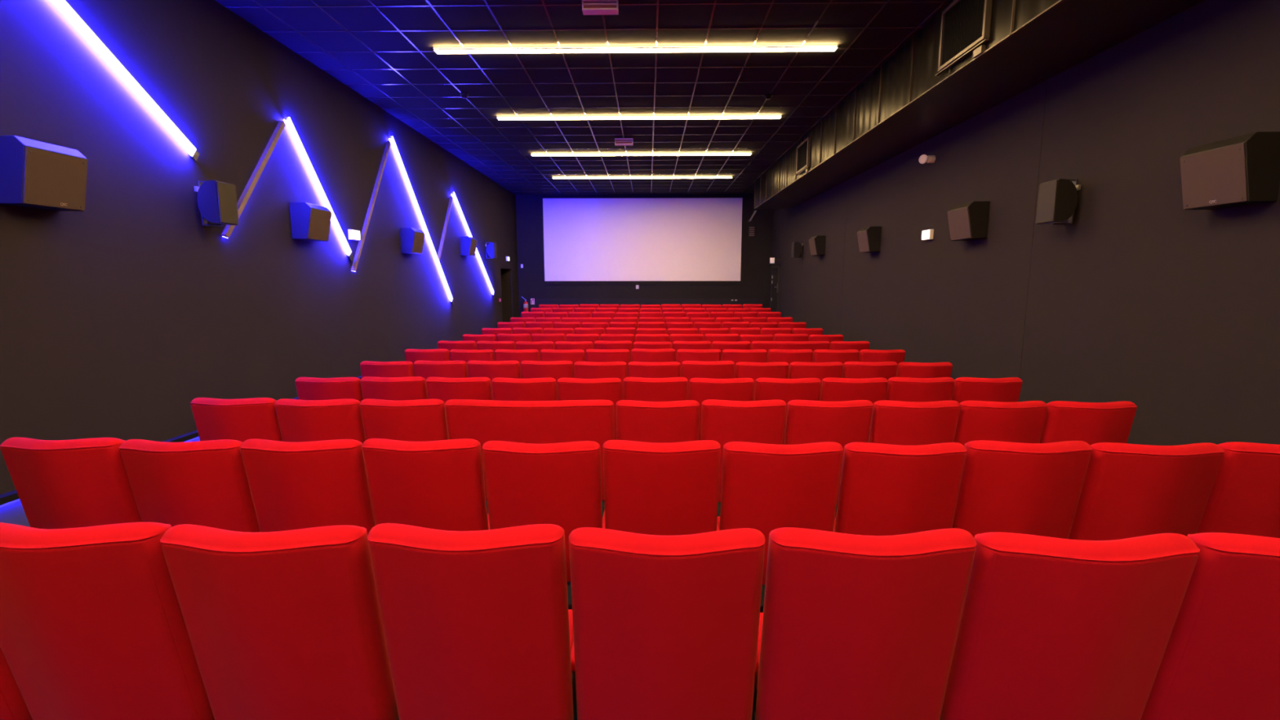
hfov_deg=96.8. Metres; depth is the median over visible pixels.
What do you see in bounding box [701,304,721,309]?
seat
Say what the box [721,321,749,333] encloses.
seat
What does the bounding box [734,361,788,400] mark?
seat
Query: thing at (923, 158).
security camera
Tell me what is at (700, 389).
seat
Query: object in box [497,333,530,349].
seat
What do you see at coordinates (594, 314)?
seat
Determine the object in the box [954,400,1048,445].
seat
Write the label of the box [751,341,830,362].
seat
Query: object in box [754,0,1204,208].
air duct
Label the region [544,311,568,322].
seat
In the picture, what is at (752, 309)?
seat
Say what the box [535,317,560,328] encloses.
seat
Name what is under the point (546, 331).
seat
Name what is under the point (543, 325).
seat
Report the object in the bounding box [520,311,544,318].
seat
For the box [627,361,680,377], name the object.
seat
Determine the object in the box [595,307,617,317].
seat
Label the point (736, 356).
seat
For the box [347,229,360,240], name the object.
exit light
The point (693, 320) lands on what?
seat
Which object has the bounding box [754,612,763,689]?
seat cushion
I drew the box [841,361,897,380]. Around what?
seat
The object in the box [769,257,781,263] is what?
exit light
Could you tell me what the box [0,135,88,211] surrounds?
speaker
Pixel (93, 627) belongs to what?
seat
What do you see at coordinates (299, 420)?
seat
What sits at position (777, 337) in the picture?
seat
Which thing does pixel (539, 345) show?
seat
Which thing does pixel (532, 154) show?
diffuser
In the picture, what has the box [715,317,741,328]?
seat
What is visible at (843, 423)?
seat
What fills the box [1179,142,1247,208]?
grille
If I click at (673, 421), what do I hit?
seat
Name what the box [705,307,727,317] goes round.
seat
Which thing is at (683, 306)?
seat
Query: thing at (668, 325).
seat
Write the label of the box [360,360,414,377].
seat
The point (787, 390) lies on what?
seat
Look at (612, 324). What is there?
seat
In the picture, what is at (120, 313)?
wall
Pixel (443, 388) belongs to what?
seat
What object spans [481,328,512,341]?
seat
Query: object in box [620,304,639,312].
seat
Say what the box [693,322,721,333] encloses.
seat
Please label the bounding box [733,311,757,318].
seat
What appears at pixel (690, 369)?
seat
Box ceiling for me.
[215,0,952,195]
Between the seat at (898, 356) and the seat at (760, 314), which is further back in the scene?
the seat at (760, 314)
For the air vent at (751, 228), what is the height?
0.340 m
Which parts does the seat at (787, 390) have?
backrest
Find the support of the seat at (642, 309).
on the floor
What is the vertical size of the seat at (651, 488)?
1.070 m
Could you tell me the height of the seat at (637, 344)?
1.070 m
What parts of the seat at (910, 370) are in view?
panel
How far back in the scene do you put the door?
18.81 m
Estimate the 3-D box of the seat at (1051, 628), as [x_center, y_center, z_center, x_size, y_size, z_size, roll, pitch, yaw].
[1.170,0.954,1.827,0.594,1.070,0.698,0,8,1]
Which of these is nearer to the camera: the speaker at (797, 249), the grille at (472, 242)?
the grille at (472, 242)
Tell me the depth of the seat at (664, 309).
14.20 m
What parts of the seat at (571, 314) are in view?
panel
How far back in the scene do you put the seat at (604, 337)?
8.96 m
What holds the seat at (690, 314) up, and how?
on the floor
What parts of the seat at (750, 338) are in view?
backrest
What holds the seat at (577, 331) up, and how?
on the floor
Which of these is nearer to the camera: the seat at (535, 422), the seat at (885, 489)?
the seat at (885, 489)
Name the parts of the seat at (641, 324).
panel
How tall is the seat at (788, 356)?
1.070 m
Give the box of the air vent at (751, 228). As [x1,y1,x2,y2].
[748,226,755,236]
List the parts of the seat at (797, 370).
backrest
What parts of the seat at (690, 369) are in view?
backrest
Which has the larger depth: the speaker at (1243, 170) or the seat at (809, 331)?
the seat at (809, 331)
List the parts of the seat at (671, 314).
backrest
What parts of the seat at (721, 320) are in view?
backrest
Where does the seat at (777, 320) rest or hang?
on the floor
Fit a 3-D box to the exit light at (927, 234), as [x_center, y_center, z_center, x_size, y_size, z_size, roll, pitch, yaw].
[4.333,-1.885,8.562,0.062,0.150,0.250,0,8,1]
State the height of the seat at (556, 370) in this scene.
1.070 m
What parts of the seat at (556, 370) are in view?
backrest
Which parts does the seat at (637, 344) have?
panel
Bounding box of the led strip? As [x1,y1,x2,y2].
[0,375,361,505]
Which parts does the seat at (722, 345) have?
backrest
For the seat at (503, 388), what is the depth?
4.70 m
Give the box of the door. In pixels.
[769,265,780,311]
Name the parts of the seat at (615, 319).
panel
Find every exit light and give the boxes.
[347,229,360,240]
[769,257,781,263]
[921,229,933,240]
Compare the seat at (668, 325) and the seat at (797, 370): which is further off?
the seat at (668, 325)
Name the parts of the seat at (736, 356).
backrest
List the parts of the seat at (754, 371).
backrest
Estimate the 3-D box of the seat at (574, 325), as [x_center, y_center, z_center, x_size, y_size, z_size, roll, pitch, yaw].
[-1.442,-0.249,11.442,0.570,1.070,0.698,0,8,1]
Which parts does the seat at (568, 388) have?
backrest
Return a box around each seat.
[0,437,142,528]
[0,521,214,719]
[0,646,32,719]
[119,439,260,532]
[160,524,399,719]
[190,397,282,442]
[240,439,375,535]
[274,398,365,443]
[294,377,363,402]
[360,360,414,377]
[360,376,427,400]
[360,399,448,441]
[361,438,489,531]
[367,523,573,719]
[404,348,449,376]
[413,360,467,395]
[426,377,492,439]
[437,340,476,360]
[444,399,614,501]
[449,349,494,377]
[462,333,496,346]
[466,360,520,399]
[476,341,515,360]
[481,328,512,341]
[482,440,602,582]
[491,377,556,400]
[494,349,539,378]
[497,322,524,333]
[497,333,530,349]
[510,317,535,328]
[512,327,542,342]
[515,341,554,360]
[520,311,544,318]
[520,360,573,400]
[525,321,552,333]
[530,307,551,312]
[531,333,565,349]
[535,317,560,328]
[538,304,558,311]
[540,349,584,377]
[543,328,573,339]
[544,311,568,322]
[552,307,573,314]
[553,321,581,333]
[555,341,593,361]
[557,377,622,439]
[559,304,578,311]
[561,317,612,327]
[565,333,599,349]
[568,311,591,317]
[568,527,764,719]
[573,307,595,315]
[573,361,626,399]
[574,327,604,341]
[579,304,599,308]
[581,322,608,333]
[585,349,630,377]
[591,311,614,321]
[594,341,632,361]
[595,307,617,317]
[600,304,619,311]
[600,333,634,348]
[602,440,720,535]
[605,327,635,342]
[609,321,636,334]
[613,317,637,328]
[615,311,638,322]
[616,400,699,443]
[617,307,639,317]
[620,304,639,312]
[623,377,688,401]
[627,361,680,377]
[631,348,675,362]
[633,341,671,349]
[635,333,668,342]
[636,328,666,334]
[637,321,665,328]
[638,317,663,322]
[639,311,662,317]
[640,304,660,308]
[640,307,661,311]
[661,304,680,311]
[662,307,683,317]
[662,311,685,322]
[664,316,688,323]
[665,322,693,333]
[667,328,697,342]
[669,333,703,348]
[672,341,711,361]
[676,349,720,377]
[680,304,701,311]
[681,360,734,399]
[684,307,705,316]
[686,311,709,322]
[688,377,754,439]
[689,317,715,328]
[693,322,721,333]
[698,328,728,341]
[700,399,786,502]
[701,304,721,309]
[704,333,738,349]
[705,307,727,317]
[710,311,733,322]
[711,341,750,360]
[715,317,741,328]
[716,441,843,584]
[721,304,742,309]
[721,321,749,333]
[721,349,766,378]
[727,307,749,317]
[729,327,759,341]
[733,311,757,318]
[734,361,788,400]
[738,334,773,349]
[741,317,766,328]
[742,304,762,308]
[749,307,771,312]
[750,322,777,334]
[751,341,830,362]
[751,527,976,719]
[754,377,821,444]
[757,311,781,322]
[760,328,791,341]
[767,317,792,325]
[767,349,813,378]
[773,333,808,341]
[777,322,806,333]
[784,400,873,503]
[788,361,843,400]
[791,328,822,339]
[808,334,843,349]
[813,349,858,377]
[819,377,888,437]
[830,341,870,361]
[833,442,966,535]
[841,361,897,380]
[858,349,905,377]
[868,400,960,445]
[885,377,955,401]
[896,362,952,377]
[939,532,1199,719]
[951,377,1022,403]
[951,440,1092,538]
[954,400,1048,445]
[1039,400,1137,444]
[1068,442,1224,540]
[1140,532,1279,719]
[1196,441,1279,537]
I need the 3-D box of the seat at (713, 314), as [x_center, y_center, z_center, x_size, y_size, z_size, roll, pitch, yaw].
[1.887,-0.621,13.478,0.570,1.070,0.698,0,8,1]
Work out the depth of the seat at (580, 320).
12.11 m
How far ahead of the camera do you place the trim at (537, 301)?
19.64 m
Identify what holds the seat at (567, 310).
on the floor
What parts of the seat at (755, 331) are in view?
backrest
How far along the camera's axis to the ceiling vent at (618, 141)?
11.62 m
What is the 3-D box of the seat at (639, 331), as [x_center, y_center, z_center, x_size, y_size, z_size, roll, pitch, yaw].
[0.192,-0.067,10.363,0.570,1.070,0.698,0,8,1]
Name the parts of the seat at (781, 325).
backrest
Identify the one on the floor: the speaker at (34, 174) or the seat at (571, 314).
the seat at (571, 314)
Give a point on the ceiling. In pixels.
(698, 134)
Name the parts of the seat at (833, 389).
backrest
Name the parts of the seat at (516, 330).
backrest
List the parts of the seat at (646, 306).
panel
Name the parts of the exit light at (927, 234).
lit panel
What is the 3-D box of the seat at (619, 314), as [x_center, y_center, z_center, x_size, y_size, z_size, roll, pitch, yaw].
[-0.312,-0.615,13.516,0.570,1.070,0.698,0,8,1]
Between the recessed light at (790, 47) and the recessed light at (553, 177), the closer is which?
the recessed light at (790, 47)
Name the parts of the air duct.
duct panel, duct panel, duct panel, duct panel, duct panel, duct panel, duct panel, vent frame, duct panel, duct panel, duct panel, duct panel, duct panel, duct panel, vent frame, duct panel, duct panel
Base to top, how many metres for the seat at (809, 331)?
1.070 m
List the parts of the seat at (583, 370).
backrest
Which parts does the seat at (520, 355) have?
backrest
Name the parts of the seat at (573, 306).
backrest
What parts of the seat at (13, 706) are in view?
panel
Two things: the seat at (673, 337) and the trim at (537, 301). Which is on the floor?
the seat at (673, 337)
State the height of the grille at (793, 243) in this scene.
0.398 m
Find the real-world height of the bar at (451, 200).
1.473 m
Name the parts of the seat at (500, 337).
backrest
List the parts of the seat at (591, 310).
backrest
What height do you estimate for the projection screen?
2.970 m
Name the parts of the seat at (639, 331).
panel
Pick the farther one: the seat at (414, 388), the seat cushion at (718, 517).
the seat at (414, 388)
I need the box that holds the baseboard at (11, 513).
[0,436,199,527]
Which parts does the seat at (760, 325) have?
backrest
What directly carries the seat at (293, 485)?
on the floor
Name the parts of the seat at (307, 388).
panel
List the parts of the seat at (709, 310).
backrest, panel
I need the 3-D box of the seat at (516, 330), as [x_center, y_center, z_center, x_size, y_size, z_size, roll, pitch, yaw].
[-2.007,-0.079,10.402,0.570,1.070,0.698,0,8,1]
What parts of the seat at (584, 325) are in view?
backrest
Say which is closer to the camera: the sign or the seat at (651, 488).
the seat at (651, 488)
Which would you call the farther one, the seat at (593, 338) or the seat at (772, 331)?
the seat at (772, 331)
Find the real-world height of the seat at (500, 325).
1.070 m
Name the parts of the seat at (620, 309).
panel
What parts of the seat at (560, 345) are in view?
backrest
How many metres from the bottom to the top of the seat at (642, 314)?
1.070 m
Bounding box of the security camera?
[918,154,935,164]
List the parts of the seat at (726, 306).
panel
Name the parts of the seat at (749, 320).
backrest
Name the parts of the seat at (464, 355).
backrest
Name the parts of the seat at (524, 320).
backrest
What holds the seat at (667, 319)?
on the floor
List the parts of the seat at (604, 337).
panel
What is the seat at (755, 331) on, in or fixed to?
on the floor
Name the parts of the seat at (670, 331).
backrest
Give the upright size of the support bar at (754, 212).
0.370 m
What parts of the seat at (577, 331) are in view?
backrest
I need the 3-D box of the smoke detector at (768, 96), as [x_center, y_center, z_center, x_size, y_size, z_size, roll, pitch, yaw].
[2.011,-4.122,8.909,0.124,0.062,0.124,0,8,1]
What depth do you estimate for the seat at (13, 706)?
1.69 m
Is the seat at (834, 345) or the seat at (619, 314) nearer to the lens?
the seat at (834, 345)
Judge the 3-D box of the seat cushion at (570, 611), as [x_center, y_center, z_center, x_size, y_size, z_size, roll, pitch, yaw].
[-0.464,1.039,2.001,0.470,0.110,0.440,0,8,1]
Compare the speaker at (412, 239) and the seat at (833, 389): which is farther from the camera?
the speaker at (412, 239)
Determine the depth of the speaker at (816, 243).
13.61 m
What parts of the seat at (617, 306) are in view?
backrest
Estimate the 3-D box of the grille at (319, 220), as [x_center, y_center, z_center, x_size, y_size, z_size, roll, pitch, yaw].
[-4.162,-1.754,7.388,0.080,0.375,0.468,0,8,1]
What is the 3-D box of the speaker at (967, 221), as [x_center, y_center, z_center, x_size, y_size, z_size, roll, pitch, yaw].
[4.210,-1.783,7.320,0.273,0.450,0.490,0,8,1]
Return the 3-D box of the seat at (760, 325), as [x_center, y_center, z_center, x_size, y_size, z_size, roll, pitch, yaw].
[2.407,-0.238,11.393,0.570,1.070,0.698,0,8,1]
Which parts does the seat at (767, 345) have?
backrest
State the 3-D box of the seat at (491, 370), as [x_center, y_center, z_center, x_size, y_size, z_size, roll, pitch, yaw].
[-1.518,0.500,6.143,0.570,1.070,0.698,0,8,1]
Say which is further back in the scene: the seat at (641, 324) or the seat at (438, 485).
the seat at (641, 324)
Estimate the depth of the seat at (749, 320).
12.04 m
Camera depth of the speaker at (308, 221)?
7.18 m
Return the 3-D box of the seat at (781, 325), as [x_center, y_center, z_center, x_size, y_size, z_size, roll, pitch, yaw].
[2.974,-0.241,11.381,0.603,1.070,0.698,0,8,1]
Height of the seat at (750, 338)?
1.070 m
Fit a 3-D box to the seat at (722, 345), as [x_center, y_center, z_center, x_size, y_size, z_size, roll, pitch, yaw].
[1.262,0.234,8.249,0.570,1.070,0.698,0,8,1]
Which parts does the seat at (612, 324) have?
panel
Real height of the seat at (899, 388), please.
1.070 m
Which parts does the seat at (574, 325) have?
backrest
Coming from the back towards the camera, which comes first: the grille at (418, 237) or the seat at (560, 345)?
the grille at (418, 237)
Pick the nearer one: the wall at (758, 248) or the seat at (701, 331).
the seat at (701, 331)
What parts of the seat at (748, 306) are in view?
panel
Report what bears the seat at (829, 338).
on the floor
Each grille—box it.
[22,146,88,210]
[216,181,239,224]
[307,208,332,240]
[412,231,425,253]
[468,239,477,256]
[493,242,497,257]
[791,242,794,257]
[808,238,817,255]
[857,230,869,252]
[946,207,971,239]
[1035,179,1057,223]
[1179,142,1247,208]
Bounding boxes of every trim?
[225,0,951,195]
[529,298,764,311]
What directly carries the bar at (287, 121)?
attached to the wall at (120, 313)
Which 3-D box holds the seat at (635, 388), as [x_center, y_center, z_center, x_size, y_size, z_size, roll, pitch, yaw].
[0.117,0.638,5.049,0.570,1.070,0.698,0,8,1]
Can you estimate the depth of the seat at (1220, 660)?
1.52 m
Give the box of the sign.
[530,298,534,304]
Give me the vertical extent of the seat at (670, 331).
1.070 m
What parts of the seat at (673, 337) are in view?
backrest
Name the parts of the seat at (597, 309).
backrest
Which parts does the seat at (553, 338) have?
backrest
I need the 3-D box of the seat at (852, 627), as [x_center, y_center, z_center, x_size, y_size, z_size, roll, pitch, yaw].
[0.607,0.944,1.838,0.574,1.070,0.698,0,8,1]
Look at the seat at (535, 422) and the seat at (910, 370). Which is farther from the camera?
the seat at (910, 370)
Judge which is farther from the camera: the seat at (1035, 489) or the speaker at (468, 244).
the speaker at (468, 244)
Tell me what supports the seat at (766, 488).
on the floor
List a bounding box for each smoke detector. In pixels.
[460,93,468,98]
[764,93,772,99]
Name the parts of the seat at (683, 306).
backrest, panel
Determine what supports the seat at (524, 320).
on the floor
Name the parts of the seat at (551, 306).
backrest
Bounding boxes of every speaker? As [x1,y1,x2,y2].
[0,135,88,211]
[194,180,239,226]
[288,202,332,241]
[400,227,425,253]
[460,235,477,256]
[485,242,497,257]
[791,241,803,257]
[808,235,826,255]
[857,226,881,253]
[946,200,990,240]
[1035,178,1080,225]
[1179,131,1279,209]
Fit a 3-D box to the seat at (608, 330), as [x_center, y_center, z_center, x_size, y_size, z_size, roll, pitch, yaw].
[-0.357,-0.079,10.375,0.570,1.070,0.698,0,8,1]
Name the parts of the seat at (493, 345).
backrest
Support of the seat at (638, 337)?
on the floor
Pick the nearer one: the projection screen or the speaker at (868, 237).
the speaker at (868, 237)
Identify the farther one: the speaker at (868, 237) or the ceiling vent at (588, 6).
the speaker at (868, 237)
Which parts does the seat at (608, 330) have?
panel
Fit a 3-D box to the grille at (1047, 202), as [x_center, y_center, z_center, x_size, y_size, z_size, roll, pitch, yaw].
[4.059,-1.573,5.670,0.015,0.398,0.252,0,8,1]
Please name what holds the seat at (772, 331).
on the floor
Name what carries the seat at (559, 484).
on the floor
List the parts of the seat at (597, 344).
backrest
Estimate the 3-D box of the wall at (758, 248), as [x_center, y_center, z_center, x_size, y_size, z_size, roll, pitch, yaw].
[0.150,-3.128,19.621,9.040,5.189,0.150,0,8,1]
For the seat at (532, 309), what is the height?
1.070 m
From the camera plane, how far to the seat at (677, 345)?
7.88 m
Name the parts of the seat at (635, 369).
panel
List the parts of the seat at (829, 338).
backrest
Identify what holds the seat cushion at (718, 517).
on the seat at (766, 488)
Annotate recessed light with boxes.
[432,44,839,53]
[496,114,782,119]
[530,152,751,155]
[551,176,732,178]
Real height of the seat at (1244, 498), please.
1.070 m
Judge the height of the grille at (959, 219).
0.375 m
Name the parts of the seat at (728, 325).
backrest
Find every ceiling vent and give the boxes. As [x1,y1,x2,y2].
[582,0,618,14]
[614,137,632,145]
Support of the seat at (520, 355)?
on the floor
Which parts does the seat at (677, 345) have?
backrest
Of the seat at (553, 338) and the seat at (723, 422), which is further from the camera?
the seat at (553, 338)
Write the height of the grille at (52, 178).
0.375 m
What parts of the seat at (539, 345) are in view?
backrest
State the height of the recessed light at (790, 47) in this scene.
0.040 m
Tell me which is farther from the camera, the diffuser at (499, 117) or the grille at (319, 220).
the diffuser at (499, 117)
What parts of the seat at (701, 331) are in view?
backrest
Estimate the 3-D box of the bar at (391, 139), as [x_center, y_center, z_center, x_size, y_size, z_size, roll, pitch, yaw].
[-4.310,-2.576,11.431,0.050,3.047,2.835,0,8,1]
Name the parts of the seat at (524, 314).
panel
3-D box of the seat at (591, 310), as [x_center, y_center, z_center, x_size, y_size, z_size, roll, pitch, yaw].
[-1.397,-0.817,14.596,0.570,1.070,0.698,0,8,1]
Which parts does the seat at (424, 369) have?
backrest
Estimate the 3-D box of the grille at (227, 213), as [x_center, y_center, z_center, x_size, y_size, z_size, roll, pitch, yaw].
[-4.154,-1.577,5.727,0.015,0.398,0.252,0,8,1]
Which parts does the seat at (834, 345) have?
backrest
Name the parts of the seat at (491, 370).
backrest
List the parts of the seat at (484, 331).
backrest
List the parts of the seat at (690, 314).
backrest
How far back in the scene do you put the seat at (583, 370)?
5.76 m
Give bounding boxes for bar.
[49,0,199,160]
[221,120,285,238]
[283,116,354,262]
[351,140,391,271]
[388,136,453,305]
[437,196,453,260]
[451,191,494,297]
[747,210,756,222]
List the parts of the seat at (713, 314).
backrest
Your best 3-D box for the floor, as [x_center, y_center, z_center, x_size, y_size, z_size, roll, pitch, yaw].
[-0.034,0.899,6.886,8.940,0.427,26.190,0,8,1]
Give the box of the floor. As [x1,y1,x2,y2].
[398,501,837,719]
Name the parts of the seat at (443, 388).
backrest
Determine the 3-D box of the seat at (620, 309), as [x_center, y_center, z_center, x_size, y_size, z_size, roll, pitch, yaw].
[-0.297,-0.813,14.585,0.570,1.070,0.698,0,8,1]
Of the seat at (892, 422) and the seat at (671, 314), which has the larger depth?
the seat at (671, 314)
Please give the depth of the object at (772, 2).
8.32 m
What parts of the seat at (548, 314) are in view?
panel, backrest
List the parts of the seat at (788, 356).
backrest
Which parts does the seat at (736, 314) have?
panel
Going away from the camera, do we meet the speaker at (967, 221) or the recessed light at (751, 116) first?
the speaker at (967, 221)
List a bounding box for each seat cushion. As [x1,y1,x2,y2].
[568,609,573,676]
[717,516,719,528]
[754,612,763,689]
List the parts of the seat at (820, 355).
backrest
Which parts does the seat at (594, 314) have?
backrest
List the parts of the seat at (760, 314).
backrest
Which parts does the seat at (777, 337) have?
panel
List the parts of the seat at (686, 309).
panel, backrest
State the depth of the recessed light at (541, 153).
12.95 m
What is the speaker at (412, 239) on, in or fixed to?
attached to the wall at (120, 313)
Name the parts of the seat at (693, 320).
backrest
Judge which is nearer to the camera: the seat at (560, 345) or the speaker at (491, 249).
the seat at (560, 345)
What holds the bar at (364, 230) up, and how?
attached to the wall at (120, 313)
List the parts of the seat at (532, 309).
panel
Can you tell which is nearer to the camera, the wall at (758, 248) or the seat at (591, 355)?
the seat at (591, 355)
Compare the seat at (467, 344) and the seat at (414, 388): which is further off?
the seat at (467, 344)
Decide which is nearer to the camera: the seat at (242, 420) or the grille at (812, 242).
the seat at (242, 420)
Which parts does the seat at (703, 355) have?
backrest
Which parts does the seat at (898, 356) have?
backrest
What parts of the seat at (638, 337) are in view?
panel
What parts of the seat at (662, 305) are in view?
backrest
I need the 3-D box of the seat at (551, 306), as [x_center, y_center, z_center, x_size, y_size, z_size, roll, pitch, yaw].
[-2.482,-1.004,15.682,0.570,1.070,0.698,0,8,1]
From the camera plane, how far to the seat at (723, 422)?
3.59 m
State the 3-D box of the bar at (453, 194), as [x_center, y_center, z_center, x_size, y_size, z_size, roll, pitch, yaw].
[-4.263,-2.844,14.742,0.050,2.484,3.256,0,8,1]
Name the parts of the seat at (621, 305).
panel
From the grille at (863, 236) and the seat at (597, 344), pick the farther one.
the grille at (863, 236)
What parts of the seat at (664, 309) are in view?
panel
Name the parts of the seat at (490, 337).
panel, backrest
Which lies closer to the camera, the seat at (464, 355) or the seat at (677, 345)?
the seat at (464, 355)
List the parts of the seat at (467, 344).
backrest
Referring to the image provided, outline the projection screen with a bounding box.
[538,195,746,284]
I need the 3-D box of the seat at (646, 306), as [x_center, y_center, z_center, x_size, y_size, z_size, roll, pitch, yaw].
[0.268,-0.996,15.637,0.570,1.070,0.698,0,8,1]
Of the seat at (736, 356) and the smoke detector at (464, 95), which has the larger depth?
the smoke detector at (464, 95)
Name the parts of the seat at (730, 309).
backrest, panel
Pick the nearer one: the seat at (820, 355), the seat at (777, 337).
the seat at (820, 355)
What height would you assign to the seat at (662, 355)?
1.070 m
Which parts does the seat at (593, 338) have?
backrest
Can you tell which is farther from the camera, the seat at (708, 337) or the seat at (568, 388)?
the seat at (708, 337)
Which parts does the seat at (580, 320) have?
backrest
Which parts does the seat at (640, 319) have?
panel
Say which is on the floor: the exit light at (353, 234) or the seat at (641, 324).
the seat at (641, 324)
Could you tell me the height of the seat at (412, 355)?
1.070 m
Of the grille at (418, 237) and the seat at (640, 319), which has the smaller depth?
the grille at (418, 237)
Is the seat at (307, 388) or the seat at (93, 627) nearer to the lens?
the seat at (93, 627)
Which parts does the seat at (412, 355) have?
backrest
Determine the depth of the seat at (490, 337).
8.98 m
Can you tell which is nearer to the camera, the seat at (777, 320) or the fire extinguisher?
the seat at (777, 320)
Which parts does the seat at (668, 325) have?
backrest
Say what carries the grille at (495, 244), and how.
attached to the speaker at (491, 249)
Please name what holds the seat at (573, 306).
on the floor
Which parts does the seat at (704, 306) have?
panel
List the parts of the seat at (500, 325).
backrest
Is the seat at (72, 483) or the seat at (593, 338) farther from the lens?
the seat at (593, 338)
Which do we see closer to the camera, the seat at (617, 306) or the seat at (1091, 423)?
the seat at (1091, 423)
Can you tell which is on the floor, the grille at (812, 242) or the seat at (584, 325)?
the seat at (584, 325)
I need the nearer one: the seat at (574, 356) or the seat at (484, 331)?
the seat at (574, 356)
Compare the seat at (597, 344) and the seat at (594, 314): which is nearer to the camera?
the seat at (597, 344)
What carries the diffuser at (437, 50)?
attached to the recessed light at (790, 47)
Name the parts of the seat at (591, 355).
backrest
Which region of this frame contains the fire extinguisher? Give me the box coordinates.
[521,296,528,311]
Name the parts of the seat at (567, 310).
backrest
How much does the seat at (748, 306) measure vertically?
1.070 m
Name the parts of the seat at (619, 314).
panel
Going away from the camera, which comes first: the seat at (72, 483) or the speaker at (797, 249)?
the seat at (72, 483)
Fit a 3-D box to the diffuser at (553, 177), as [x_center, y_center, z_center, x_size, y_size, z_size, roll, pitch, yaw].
[0.061,-5.091,15.891,4.998,0.004,0.123,0,8,1]
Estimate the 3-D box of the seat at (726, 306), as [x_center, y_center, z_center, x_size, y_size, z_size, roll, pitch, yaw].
[2.468,-0.999,15.612,0.570,1.070,0.698,0,8,1]
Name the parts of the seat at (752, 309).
panel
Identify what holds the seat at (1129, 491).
on the floor
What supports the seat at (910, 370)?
on the floor
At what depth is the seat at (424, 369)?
5.79 m
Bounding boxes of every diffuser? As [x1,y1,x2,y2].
[434,47,836,53]
[497,116,781,119]
[532,154,750,155]
[552,177,732,178]
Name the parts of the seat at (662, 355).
panel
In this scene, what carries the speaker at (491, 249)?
attached to the wall at (120, 313)
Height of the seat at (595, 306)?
1.070 m
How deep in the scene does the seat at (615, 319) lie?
12.08 m
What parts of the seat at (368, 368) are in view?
panel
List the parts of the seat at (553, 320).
backrest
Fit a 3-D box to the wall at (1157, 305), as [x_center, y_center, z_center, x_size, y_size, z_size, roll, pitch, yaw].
[4.409,-1.304,6.491,0.150,5.189,26.440,0,8,1]
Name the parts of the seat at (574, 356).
backrest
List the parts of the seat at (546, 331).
backrest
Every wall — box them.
[0,0,519,494]
[515,194,773,317]
[772,0,1279,445]
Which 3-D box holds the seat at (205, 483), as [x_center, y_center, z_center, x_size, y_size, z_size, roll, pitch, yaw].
[-2.112,0.858,2.921,0.578,1.070,0.698,0,8,1]
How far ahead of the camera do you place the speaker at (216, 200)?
5.62 m
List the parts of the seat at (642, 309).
panel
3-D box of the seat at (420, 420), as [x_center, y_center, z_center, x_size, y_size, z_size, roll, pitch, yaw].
[-1.549,0.746,3.983,0.570,1.070,0.698,0,8,1]
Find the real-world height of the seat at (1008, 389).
1.070 m
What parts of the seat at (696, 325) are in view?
backrest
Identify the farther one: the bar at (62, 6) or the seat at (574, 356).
the seat at (574, 356)
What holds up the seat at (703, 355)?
on the floor
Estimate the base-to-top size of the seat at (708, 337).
1.070 m
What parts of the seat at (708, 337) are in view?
backrest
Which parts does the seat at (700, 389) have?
backrest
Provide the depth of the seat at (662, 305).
15.26 m
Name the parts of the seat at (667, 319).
panel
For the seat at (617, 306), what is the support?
on the floor
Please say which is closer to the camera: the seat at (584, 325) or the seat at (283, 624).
the seat at (283, 624)
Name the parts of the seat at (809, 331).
backrest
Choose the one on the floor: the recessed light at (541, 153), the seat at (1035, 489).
the seat at (1035, 489)
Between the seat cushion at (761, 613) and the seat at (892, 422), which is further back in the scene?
the seat at (892, 422)
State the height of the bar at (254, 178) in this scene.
1.485 m
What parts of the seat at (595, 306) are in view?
panel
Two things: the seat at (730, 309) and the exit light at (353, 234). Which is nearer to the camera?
the exit light at (353, 234)
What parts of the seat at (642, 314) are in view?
panel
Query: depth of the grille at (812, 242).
13.77 m
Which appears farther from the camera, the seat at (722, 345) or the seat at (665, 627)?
the seat at (722, 345)
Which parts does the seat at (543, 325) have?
backrest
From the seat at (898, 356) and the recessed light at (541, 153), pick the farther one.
the recessed light at (541, 153)
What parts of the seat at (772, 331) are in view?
backrest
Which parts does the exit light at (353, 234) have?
lit panel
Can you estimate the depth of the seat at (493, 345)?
7.92 m
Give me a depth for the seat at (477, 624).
1.53 m
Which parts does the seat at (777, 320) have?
backrest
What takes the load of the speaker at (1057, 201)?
attached to the wall at (1157, 305)
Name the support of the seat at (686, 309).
on the floor

